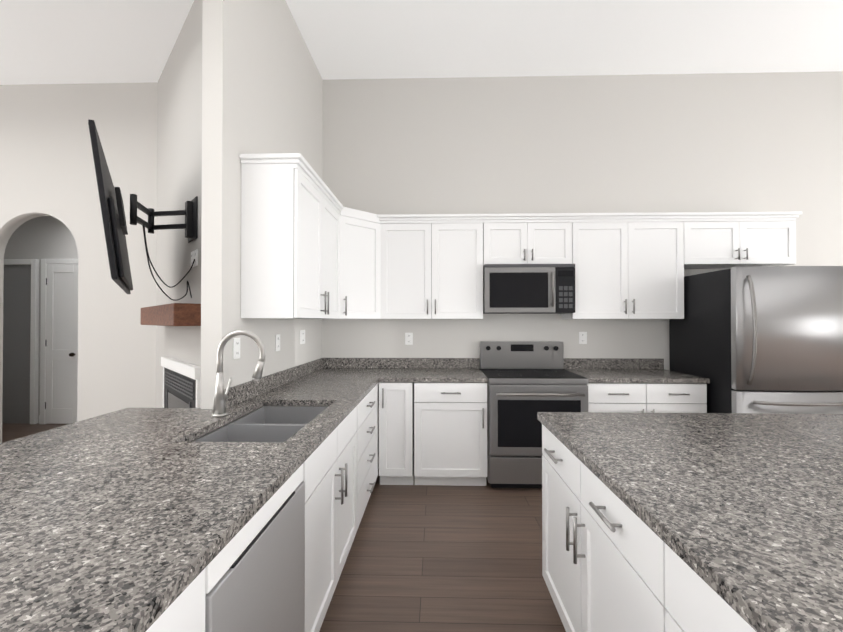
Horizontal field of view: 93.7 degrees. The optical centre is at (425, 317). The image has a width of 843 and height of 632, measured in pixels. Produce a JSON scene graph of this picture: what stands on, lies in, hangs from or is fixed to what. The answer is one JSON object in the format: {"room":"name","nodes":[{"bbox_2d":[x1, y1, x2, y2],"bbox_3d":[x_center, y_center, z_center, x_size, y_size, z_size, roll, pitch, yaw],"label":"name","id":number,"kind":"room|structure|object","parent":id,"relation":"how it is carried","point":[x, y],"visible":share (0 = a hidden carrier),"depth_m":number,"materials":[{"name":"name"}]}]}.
{"room":"kitchen","nodes":[
{"label":"kitchen","id":0,"kind":"room"},
{"bbox_2d":[4,216,77,422],"bbox_3d":[-4.637,-0.463,5.365,3.400,3.770,0.120,0,-1,2],"label":"wall","id":1,"kind":"structure","parent":0,"point":[45,237],"depth_m":5.32,"materials":[{"name":"grey paint"}]},
{"bbox_2d":[2,259,38,423],"bbox_3d":[-5.629,0.321,5.297,0.860,2.200,0.050,0,-1,2],"label":"hall doorway","id":2,"kind":"structure","parent":1,"relation":"in","point":[20,339],"depth_m":5.31,"materials":[{"name":"white paint"}]},
{"bbox_2d":[40,259,77,423],"bbox_3d":[-4.830,0.319,5.248,0.600,2.203,0.105,0,-1,2],"label":"hall door","id":3,"kind":"structure","parent":1,"relation":"in","point":[59,346],"depth_m":5.26,"materials":[{"name":"white wood"}]},
{"bbox_2d":[156,0,202,407],"bbox_3d":[-1.934,-0.483,3.152,1.560,3.770,1.559,0,-1,2],"label":"wall","id":4,"kind":"structure","parent":0,"point":[179,136],"depth_m":3.25,"materials":[{"name":"grey paint"}]},
{"bbox_2d":[88,119,197,300],"bbox_3d":[-2.029,-0.556,2.576,0.917,0.861,1.200,0,-1,2],"label":"tv","id":5,"kind":"object","parent":4,"relation":"attached to","point":[113,214],"visible":1,"depth_m":2.46,"materials":[{"name":"black plastic"}]},
{"bbox_2d":[140,303,200,325],"bbox_3d":[-2.004,-0.013,3.083,0.188,0.150,1.300,0,-1,-43],"label":"mantel shelf","id":6,"kind":"object","parent":4,"relation":"attached to","point":[180,314],"visible":0.81,"depth_m":2.64,"materials":[{"name":"brown wood"}]},
{"bbox_2d":[161,356,200,407],"bbox_3d":[-1.953,0.875,3.123,0.048,1.055,1.140,0,-1,-43],"label":"fireplace","id":7,"kind":"object","parent":4,"relation":"attached to","point":[181,384],"visible":0.25,"depth_m":3.04,"materials":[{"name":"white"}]},
{"bbox_2d":[191,251,193,266],"bbox_3d":[-1.732,-0.430,2.931,0.008,0.118,0.075,0,-1,-43],"label":"electrical outlet","id":8,"kind":"object","parent":4,"relation":"attached to","point":[192,256],"visible":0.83,"depth_m":2.92,"materials":[{"name":"white plastic"}]},
{"bbox_2d":[194,249,197,266],"bbox_3d":[-1.663,-0.430,2.859,0.008,0.118,0.075,0,-1,-43],"label":"electrical outlet","id":9,"kind":"object","parent":4,"relation":"attached to","point":[196,257],"visible":0.96,"depth_m":2.84,"materials":[{"name":"white plastic"}]},
{"bbox_2d":[201,0,322,408],"bbox_3d":[-1.103,-0.484,2.995,0.110,3.770,1.829,0,-1,2],"label":"wall","id":10,"kind":"structure","parent":0,"point":[262,86],"depth_m":2.29,"materials":[{"name":"grey paint"}]},
{"bbox_2d":[233,338,239,358],"bbox_3d":[-1.063,0.174,2.224,0.008,0.118,0.075,0,-1,2],"label":"electrical outlet","id":11,"kind":"object","parent":10,"relation":"attached to","point":[236,348],"visible":1,"depth_m":2.21,"materials":[{"name":"white plastic"}]},
{"bbox_2d":[275,334,279,350],"bbox_3d":[-1.048,0.179,2.804,0.008,0.118,0.075,0,-1,2],"label":"electrical outlet","id":12,"kind":"object","parent":10,"relation":"attached to","point":[277,346],"visible":1,"depth_m":2.79,"materials":[{"name":"white plastic"}]},
{"bbox_2d":[241,161,342,318],"bbox_3d":[-0.889,-0.436,2.780,0.325,0.890,1.010,0,-1,2],"label":"upper cabinet","id":13,"kind":"object","parent":10,"relation":"attached to","point":[312,247],"depth_m":2.28,"materials":[{"name":"white wood"}]},
{"bbox_2d":[300,330,304,343],"bbox_3d":[-1.034,0.164,3.324,0.008,0.118,0.120,0,-1,2],"label":"electrical outlet","id":14,"kind":"object","parent":10,"relation":"attached to","point":[302,336],"visible":1,"depth_m":3.31,"materials":[{"name":"white plastic"}]},
{"bbox_2d":[2,423,565,631],"bbox_3d":[-0.763,1.404,0.505,12.600,0.050,10.200,0,-1,2],"label":"floor","id":15,"kind":"structure","parent":0,"point":[435,558],"depth_m":2.23,"materials":[{"name":"brown wood"}]},
{"bbox_2d":[146,568,205,631],"bbox_3d":[-0.773,0.943,0.482,0.620,0.872,0.684,0,-1,2],"label":"base cabinet","id":16,"kind":"object","parent":15,"relation":"on","point":[186,613],"depth_m":0.76,"materials":[{"name":"white wood"}]},
{"bbox_2d":[0,358,383,631],"bbox_3d":[-1.003,0.446,1.658,1.200,0.138,4.477,0,-1,2],"label":"countertop","id":17,"kind":"structure","parent":16,"relation":"on","point":[130,520],"depth_m":1.05,"materials":[{"name":"stone"}]},
{"bbox_2d":[212,330,265,417],"bbox_3d":[-0.905,0.269,1.943,0.256,0.418,0.114,0,-1,2],"label":"faucet","id":18,"kind":"object","parent":17,"relation":"on","point":[219,407],"visible":1,"depth_m":1.91,"materials":[{"name":"silver metal"}]},
{"bbox_2d":[193,406,327,441],"bbox_3d":[-0.746,0.620,1.912,0.426,0.204,0.796,0,-1,2],"label":"sink","id":19,"kind":"object","parent":17,"relation":"in","point":[272,424],"visible":0.19,"depth_m":1.91,"materials":[{"name":"silver metal"}]},
{"bbox_2d":[205,464,304,631],"bbox_3d":[-0.744,0.950,1.128,0.606,0.870,0.602,0,-1,2],"label":"dishwasher","id":20,"kind":"object","parent":15,"relation":"on","point":[255,575],"visible":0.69,"depth_m":1.10,"materials":[{"name":"silver metal"}]},
{"bbox_2d":[251,384,377,554],"bbox_3d":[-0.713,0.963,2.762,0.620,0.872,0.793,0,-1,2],"label":"base cabinet","id":21,"kind":"object","parent":15,"relation":"on","point":[340,468],"depth_m":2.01,"materials":[{"name":"white wood"}]},
{"bbox_2d":[378,383,378,467],"bbox_3d":[-0.694,0.969,3.521,0.618,0.872,0.726,0,-1,2],"label":"base cabinet","id":22,"kind":"object","parent":15,"relation":"on","point":[378,383],"depth_m":3.40,"materials":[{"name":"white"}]},
{"bbox_2d":[379,382,414,484],"bbox_3d":[-0.235,0.970,3.545,0.285,0.872,0.640,0,-1,2],"label":"base cabinet","id":23,"kind":"object","parent":15,"relation":"on","point":[396,399],"depth_m":3.23,"materials":[{"name":"white wood"}]},
{"bbox_2d":[415,382,487,485],"bbox_3d":[0.209,0.970,3.534,0.605,0.872,0.640,0,-1,2],"label":"base cabinet","id":24,"kind":"object","parent":15,"relation":"on","point":[432,433],"depth_m":3.22,"materials":[{"name":"white wood"}]},
{"bbox_2d":[384,358,487,382],"bbox_3d":[0.080,0.463,3.535,0.867,0.138,0.667,0,-1,2],"label":"countertop","id":25,"kind":"structure","parent":24,"relation":"on","point":[452,370],"depth_m":3.69,"materials":[{"name":"stone"}]},
{"bbox_2d":[480,341,587,487],"bbox_3d":[0.910,0.817,3.458,0.794,1.175,0.747,0,-1,2],"label":"range","id":26,"kind":"object","parent":15,"relation":"on","point":[527,381],"visible":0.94,"depth_m":3.15,"materials":[{"name":"silver metal"}]},
{"bbox_2d":[587,383,706,412],"bbox_3d":[1.786,0.969,3.492,0.950,0.872,0.640,0,-1,2],"label":"base cabinet","id":27,"kind":"object","parent":15,"relation":"on","point":[602,397],"depth_m":3.18,"materials":[{"name":"white wood"}]},
{"bbox_2d":[563,358,709,383],"bbox_3d":[1.794,0.462,3.495,0.969,0.138,0.657,0,-1,2],"label":"countertop","id":28,"kind":"structure","parent":27,"relation":"on","point":[622,370],"depth_m":3.61,"materials":[{"name":"stone"}]},
{"bbox_2d":[542,424,755,631],"bbox_3d":[1.511,0.944,0.624,2.010,0.872,2.650,0,-1,2],"label":"base cabinet","id":29,"kind":"object","parent":15,"relation":"on","point":[612,561],"visible":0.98,"depth_m":1.23,"materials":[{"name":"white wood"}]},
{"bbox_2d":[537,412,842,631],"bbox_3d":[1.556,0.493,1.277,2.015,0.038,1.410,0,-1,2],"label":"countertop","id":30,"kind":"structure","parent":29,"relation":"on","point":[741,514],"depth_m":1.06,"materials":[{"name":"stone"}]},
{"bbox_2d":[669,266,842,413],"bbox_3d":[2.761,0.516,3.268,0.920,1.775,0.946,0,-1,2],"label":"refrigerator","id":31,"kind":"object","parent":15,"relation":"on","point":[759,339],"visible":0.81,"depth_m":2.89,"materials":[{"name":"silver metal"}]},
{"bbox_2d":[0,71,842,442],"bbox_3d":[-0.672,-0.476,3.965,12.600,3.770,0.130,0,-1,2],"label":"wall","id":32,"kind":"structure","parent":0,"point":[664,143],"depth_m":3.88,"materials":[{"name":"grey paint"}]},
{"bbox_2d":[339,209,382,318],"bbox_3d":[-0.568,-0.432,3.428,0.318,0.887,0.318,0,-1,2],"label":"upper cabinet","id":33,"kind":"object","parent":32,"relation":"attached to","point":[360,232],"depth_m":3.43,"materials":[{"name":"white wood"}]},
{"bbox_2d":[405,333,412,344],"bbox_3d":[-0.164,0.209,3.875,0.075,0.118,0.008,0,-1,2],"label":"electrical outlet","id":34,"kind":"object","parent":32,"relation":"attached to","point":[408,338],"visible":1,"depth_m":3.87,"materials":[{"name":"white plastic"}]},
{"bbox_2d":[383,217,486,318],"bbox_3d":[0.056,-0.428,3.714,0.930,0.890,0.322,0,-1,2],"label":"upper cabinet","id":35,"kind":"object","parent":32,"relation":"attached to","point":[433,266],"depth_m":3.56,"materials":[{"name":"white wood"}]},
{"bbox_2d":[487,217,574,263],"bbox_3d":[0.916,-0.671,3.694,0.790,0.405,0.322,0,-1,2],"label":"upper cabinet","id":36,"kind":"object","parent":32,"relation":"attached to","point":[510,240],"depth_m":3.54,"materials":[{"name":"white wood"}]},
{"bbox_2d":[483,264,574,313],"bbox_3d":[0.914,-0.252,3.624,0.784,0.427,0.454,0,-1,2],"label":"microwave","id":37,"kind":"object","parent":36,"relation":"attached to","point":[528,288],"visible":1,"depth_m":3.44,"materials":[{"name":"silver metal"}]},
{"bbox_2d":[579,332,586,343],"bbox_3d":[1.525,0.198,3.831,0.075,0.118,0.008,0,-1,2],"label":"electrical outlet","id":38,"kind":"object","parent":32,"relation":"attached to","point":[582,337],"visible":1,"depth_m":3.83,"materials":[{"name":"white plastic"}]},
{"bbox_2d":[561,217,686,318],"bbox_3d":[1.801,-0.428,3.669,0.980,0.890,0.322,0,-1,2],"label":"upper cabinet","id":39,"kind":"object","parent":32,"relation":"attached to","point":[626,267],"depth_m":3.51,"materials":[{"name":"white wood"}]},
{"bbox_2d":[687,217,798,268],"bbox_3d":[2.775,-0.671,3.645,0.970,0.405,0.322,0,-1,2],"label":"upper cabinet","id":40,"kind":"object","parent":32,"relation":"attached to","point":[712,242],"depth_m":3.49,"materials":[{"name":"white wood"}]},
{"bbox_2d":[0,0,842,84],"bbox_3d":[-0.763,-2.416,0.538,12.600,0.050,10.200,0,-1,2],"label":"ceiling","id":41,"kind":"structure","parent":0,"point":[80,41],"depth_m":3.34,"materials":[{"name":"white paint"}]}
]}

